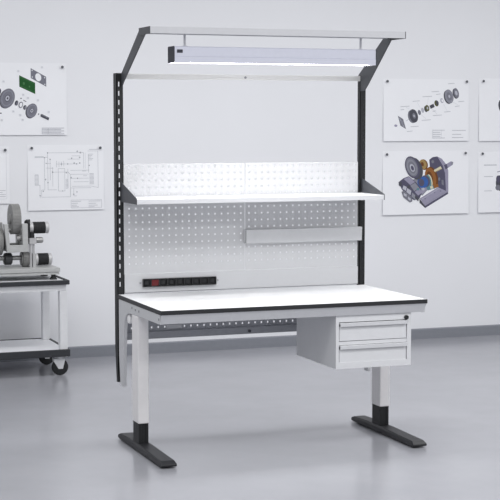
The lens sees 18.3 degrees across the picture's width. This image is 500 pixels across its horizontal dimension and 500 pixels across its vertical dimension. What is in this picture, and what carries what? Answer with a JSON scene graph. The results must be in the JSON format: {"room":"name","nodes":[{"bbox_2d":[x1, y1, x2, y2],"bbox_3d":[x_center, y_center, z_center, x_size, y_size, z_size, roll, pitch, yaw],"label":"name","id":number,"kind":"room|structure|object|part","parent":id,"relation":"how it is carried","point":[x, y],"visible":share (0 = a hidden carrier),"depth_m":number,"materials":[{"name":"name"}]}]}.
{"room":"workshop","nodes":[
{"label":"workshop","id":0,"kind":"room"},
{"bbox_2d":[0,0,499,346],"bbox_3d":[0.319,-1.097,12.087,17.000,3.700,0.120,-2,5,-20],"label":"wall","id":1,"kind":"structure","parent":0,"point":[450,261],"depth_m":11.89,"materials":[{"name":"paint"}]},
{"bbox_2d":[0,146,9,203],"bbox_3d":[-2.014,-0.536,11.186,0.569,0.414,0.011,-2,5,-20],"label":"poster","id":2,"kind":"object","parent":1,"relation":"attached to","point":[4,155],"visible":1,"depth_m":11.27,"materials":[{"name":"paper"}]},
{"bbox_2d":[0,63,66,134],"bbox_3d":[-1.704,-1.094,11.254,0.770,0.522,0.014,-2,5,-20],"label":"poster","id":3,"kind":"object","parent":1,"relation":"attached to","point":[33,96],"visible":1,"depth_m":11.30,"materials":[{"name":"paper"}]},
{"bbox_2d":[27,145,103,210],"bbox_3d":[-1.354,-0.534,11.434,0.572,0.479,0.011,-2,5,-20],"label":"poster","id":4,"kind":"object","parent":1,"relation":"attached to","point":[60,177],"visible":1,"depth_m":11.43,"materials":[{"name":"paper"}]},
{"bbox_2d":[0,324,499,361],"bbox_3d":[0.342,0.709,12.175,17.000,0.084,0.014,-2,5,-20],"label":"baseboard","id":5,"kind":"structure","parent":1,"relation":"attached to","point":[478,330],"depth_m":12.00,"materials":[{"name":"plastic"}]},
{"bbox_2d":[382,151,468,214],"bbox_3d":[1.413,-0.542,12.473,0.768,0.508,0.015,-2,5,-20],"label":"poster","id":6,"kind":"object","parent":1,"relation":"attached to","point":[414,182],"visible":1,"depth_m":12.47,"materials":[{"name":"paper"}]},
{"bbox_2d":[383,79,468,140],"bbox_3d":[1.411,-1.119,12.424,0.760,0.493,0.014,-2,5,-20],"label":"poster","id":7,"kind":"object","parent":1,"relation":"attached to","point":[413,109],"visible":1,"depth_m":12.42,"materials":[{"name":"paper"}]},
{"bbox_2d":[478,152,499,212],"bbox_3d":[2.216,-0.561,12.773,0.768,0.493,0.015,-2,5,-20],"label":"poster","id":8,"kind":"object","parent":1,"relation":"attached to","point":[488,163],"visible":1,"depth_m":12.67,"materials":[{"name":"paper"}]},
{"bbox_2d":[479,78,499,140],"bbox_3d":[2.216,-1.148,12.725,0.768,0.506,0.013,-2,5,-20],"label":"poster","id":9,"kind":"object","parent":1,"relation":"attached to","point":[489,90],"visible":1,"depth_m":12.62,"materials":[{"name":"paper"}]},
{"bbox_2d":[0,335,499,499],"bbox_3d":[2.733,1.343,5.830,17.000,0.120,13.872,-2,5,-20],"label":"floor","id":10,"kind":"structure","parent":0,"point":[268,423],"depth_m":9.00,"materials":[{"name":"grey concrete"}]},
{"bbox_2d":[0,275,69,374],"bbox_3d":[-1.797,0.529,10.841,0.992,0.667,0.630,-2,5,-20],"label":"trolley","id":11,"kind":"object","parent":10,"relation":"on","point":[48,351],"visible":0.96,"depth_m":10.73,"materials":[{"name":"white metal"}]},
{"bbox_2d":[0,339,58,352],"bbox_3d":[-1.806,0.699,10.852,0.932,0.041,0.590,-2,5,-20],"label":"shelf","id":12,"kind":"object","parent":11,"relation":"attached to","point":[9,345],"depth_m":10.88,"materials":[{"name":"white metal"}]},
{"bbox_2d":[0,204,59,279],"bbox_3d":[-1.771,-0.056,10.786,0.835,0.524,0.360,-2,5,-20],"label":"machine","id":13,"kind":"object","parent":11,"relation":"on","point":[31,263],"visible":1,"depth_m":10.79,"materials":[{"name":"grey metal"}]},
{"bbox_3d":[-1.771,0.145,10.802,0.835,0.046,0.360,-2,5,-20],"label":"plate","id":14,"kind":"part","parent":13,"relation":"part of","materials":[{"name":"white metal"}]},
{"bbox_3d":[-1.537,-0.155,10.866,0.028,0.082,0.082,-2,5,-20],"label":"motor","id":15,"kind":"part","parent":13,"relation":"part of","materials":[{"name":"metal"}]},
{"bbox_3d":[-1.534,0.013,10.880,0.049,0.203,0.140,-2,5,-20],"label":"standoff post","id":16,"kind":"part","parent":13,"relation":"part of","materials":[{"name":"metal"}]},
{"bbox_2d":[0,275,69,292],"bbox_3d":[-1.806,0.234,10.813,0.972,0.075,0.630,-2,5,-20],"label":"tray","id":17,"kind":"object","parent":11,"relation":"on","point":[30,283],"depth_m":10.65,"materials":[{"name":"white metal"}]},
{"bbox_3d":[-1.480,0.441,11.237,0.054,0.409,0.056,-2,5,-20],"label":"post","id":18,"kind":"part","parent":11,"relation":"part of","materials":[{"name":"white metal"}]},
{"bbox_3d":[-1.294,0.483,10.742,0.054,0.409,0.056,-2,5,-20],"label":"post","id":19,"kind":"part","parent":11,"relation":"part of","materials":[{"name":"white metal"}]},
{"bbox_2d":[113,26,426,467],"bbox_3d":[0.102,-0.063,8.456,1.507,2.243,0.886,-2,5,-20],"label":"workbench","id":20,"kind":"object","parent":10,"relation":"on","point":[173,310],"depth_m":8.68,"materials":[{"name":"white metal"}]},
{"bbox_3d":[-0.611,-1.015,8.243,0.006,0.296,0.579,-2,5,-20],"label":"support arm","id":21,"kind":"part","parent":20,"relation":"part of"},
{"bbox_3d":[-0.581,0.536,8.233,0.021,0.476,0.762,-2,5,-20],"label":"frame","id":22,"kind":"part","parent":20,"relation":"part of","materials":[{"name":"silver metal"}]},
{"bbox_3d":[-0.586,0.635,8.313,0.061,0.578,0.115,-2,5,-20],"label":"leg","id":23,"kind":"part","parent":20,"relation":"part of","materials":[{"name":"white metal"}]},
{"bbox_3d":[-0.547,-1.135,8.045,0.003,0.038,0.197,-2,5,-20],"label":"plate","id":24,"kind":"part","parent":20,"relation":"part of","materials":[{"name":"grey metal"}]},
{"bbox_2d":[143,280,149,285],"bbox_3d":[-0.574,0.183,8.620,0.039,0.035,0.008,-2,5,-20],"label":"socket","id":25,"kind":"object","parent":20,"relation":"attached to","point":[145,282],"depth_m":8.62,"materials":[{"name":"black plastic"}]},
{"bbox_2d":[152,279,158,285],"bbox_3d":[-0.527,0.182,8.632,0.039,0.034,0.017,-2,5,-20],"label":"switch","id":26,"kind":"object","parent":20,"relation":"attached to","point":[155,282],"depth_m":8.63,"materials":[{"name":"red plastic"}]},
{"bbox_2d":[160,279,166,285],"bbox_3d":[-0.484,0.180,8.653,0.039,0.035,0.008,-2,5,-20],"label":"socket","id":27,"kind":"object","parent":20,"relation":"attached to","point":[163,282],"depth_m":8.65,"materials":[{"name":"black plastic"}]},
{"bbox_2d":[168,279,174,284],"bbox_3d":[-0.439,0.178,8.670,0.039,0.035,0.008,-2,5,-20],"label":"socket","id":28,"kind":"object","parent":20,"relation":"attached to","point":[170,281],"depth_m":8.67,"materials":[{"name":"black plastic"}]},
{"bbox_3d":[-0.392,0.177,8.684,0.464,0.045,0.020,-2,5,-20],"label":"power strip","id":29,"kind":"part","parent":20,"relation":"part of","materials":[{"name":"black plastic"}]},
{"bbox_2d":[177,278,182,284],"bbox_3d":[-0.394,0.177,8.687,0.039,0.035,0.008,-2,5,-20],"label":"socket","id":30,"kind":"object","parent":20,"relation":"attached to","point":[179,280],"depth_m":8.68,"materials":[{"name":"black plastic"}]},
{"bbox_3d":[-0.364,-0.181,8.687,0.708,0.606,0.014,-2,5,-20],"label":"perforated panel","id":31,"kind":"part","parent":20,"relation":"part of","materials":[{"name":"white metal"}]},
{"bbox_2d":[185,278,190,284],"bbox_3d":[-0.348,0.176,8.704,0.039,0.035,0.008,-2,5,-20],"label":"socket","id":32,"kind":"object","parent":20,"relation":"attached to","point":[187,280],"depth_m":8.70,"materials":[{"name":"black plastic"}]},
{"bbox_2d":[193,278,198,283],"bbox_3d":[-0.303,0.174,8.721,0.039,0.035,0.008,-2,5,-20],"label":"socket","id":33,"kind":"object","parent":20,"relation":"attached to","point":[195,280],"depth_m":8.72,"materials":[{"name":"black plastic"}]},
{"bbox_2d":[201,278,207,283],"bbox_3d":[-0.258,0.173,8.738,0.039,0.035,0.008,-2,5,-20],"label":"socket","id":34,"kind":"object","parent":20,"relation":"attached to","point":[203,280],"depth_m":8.73,"materials":[{"name":"black plastic"}]},
{"bbox_3d":[-0.022,0.403,8.836,1.430,0.148,0.017,-2,5,-20],"label":"rail","id":35,"kind":"part","parent":20,"relation":"part of","materials":[{"name":"grey metal"}]},
{"bbox_2d":[209,277,215,283],"bbox_3d":[-0.213,0.171,8.755,0.039,0.035,0.008,-2,5,-20],"label":"socket","id":36,"kind":"object","parent":20,"relation":"attached to","point":[212,280],"depth_m":8.75,"materials":[{"name":"black plastic"}]},
{"bbox_3d":[-0.035,0.168,8.839,1.412,0.108,0.019,-2,5,-20],"label":"socket panel","id":37,"kind":"part","parent":20,"relation":"part of","materials":[{"name":"white metal"}]},
{"bbox_3d":[-0.030,-0.972,8.749,1.423,0.030,0.020,-2,5,-20],"label":"rail","id":38,"kind":"part","parent":20,"relation":"part of","materials":[{"name":"white metal"}]},
{"bbox_2d":[120,178,384,204],"bbox_3d":[0.024,-0.330,8.652,1.458,0.112,0.306,-2,5,-20],"label":"shelf","id":39,"kind":"object","parent":20,"relation":"attached to","point":[368,191],"visible":1,"depth_m":8.56,"materials":[{"name":"white metal"}]},
{"bbox_2d":[168,34,376,65],"bbox_3d":[0.130,-1.082,8.306,1.160,0.176,0.104,-2,5,-20],"label":"lamp","id":40,"kind":"object","parent":20,"relation":"hanging from","point":[176,54],"visible":0.94,"depth_m":8.26,"materials":[{"name":"metal"}]},
{"bbox_3d":[0.297,-0.201,8.935,0.698,0.606,0.014,-2,5,-20],"label":"perforated panel","id":41,"kind":"part","parent":20,"relation":"part of","materials":[{"name":"white metal"}]},
{"bbox_2d":[244,226,361,243],"bbox_3d":[0.310,-0.086,8.921,0.717,0.079,0.036,-2,5,-20],"label":"rail","id":42,"kind":"object","parent":20,"relation":"attached to","point":[282,235],"visible":1,"depth_m":8.90,"materials":[{"name":"silver metal"}]},
{"bbox_2d":[297,312,410,368],"bbox_3d":[0.568,0.439,8.542,0.442,0.333,0.561,-2,5,-20],"label":"drawer unit","id":43,"kind":"object","parent":20,"relation":"attached to","point":[369,340],"visible":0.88,"depth_m":8.32,"materials":[{"name":"white metal"}]},
{"bbox_3d":[0.567,0.538,8.543,0.392,0.071,0.513,-2,5,-20],"label":"drawer","id":44,"kind":"part","parent":43,"relation":"part of","materials":[{"name":"white metal"}]},
{"bbox_3d":[0.567,0.420,8.534,0.392,0.076,0.513,-2,5,-20],"label":"drawer","id":45,"kind":"part","parent":43,"relation":"part of","materials":[{"name":"white metal"}]},
{"bbox_3d":[0.659,0.512,8.295,0.392,0.020,0.018,-2,5,-20],"label":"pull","id":46,"kind":"part","parent":43,"relation":"part of","materials":[{"name":"white metal"}]},
{"bbox_3d":[0.659,0.392,8.285,0.392,0.020,0.018,-2,5,-20],"label":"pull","id":47,"kind":"part","parent":43,"relation":"part of","materials":[{"name":"white metal"}]},
{"bbox_3d":[0.733,-1.052,8.746,0.006,0.306,0.579,-2,5,-20],"label":"support arm","id":48,"kind":"part","parent":20,"relation":"part of"},
{"bbox_3d":[0.742,0.593,8.809,0.061,0.578,0.115,-2,5,-20],"label":"leg","id":49,"kind":"part","parent":20,"relation":"part of","materials":[{"name":"white metal"}]}
]}

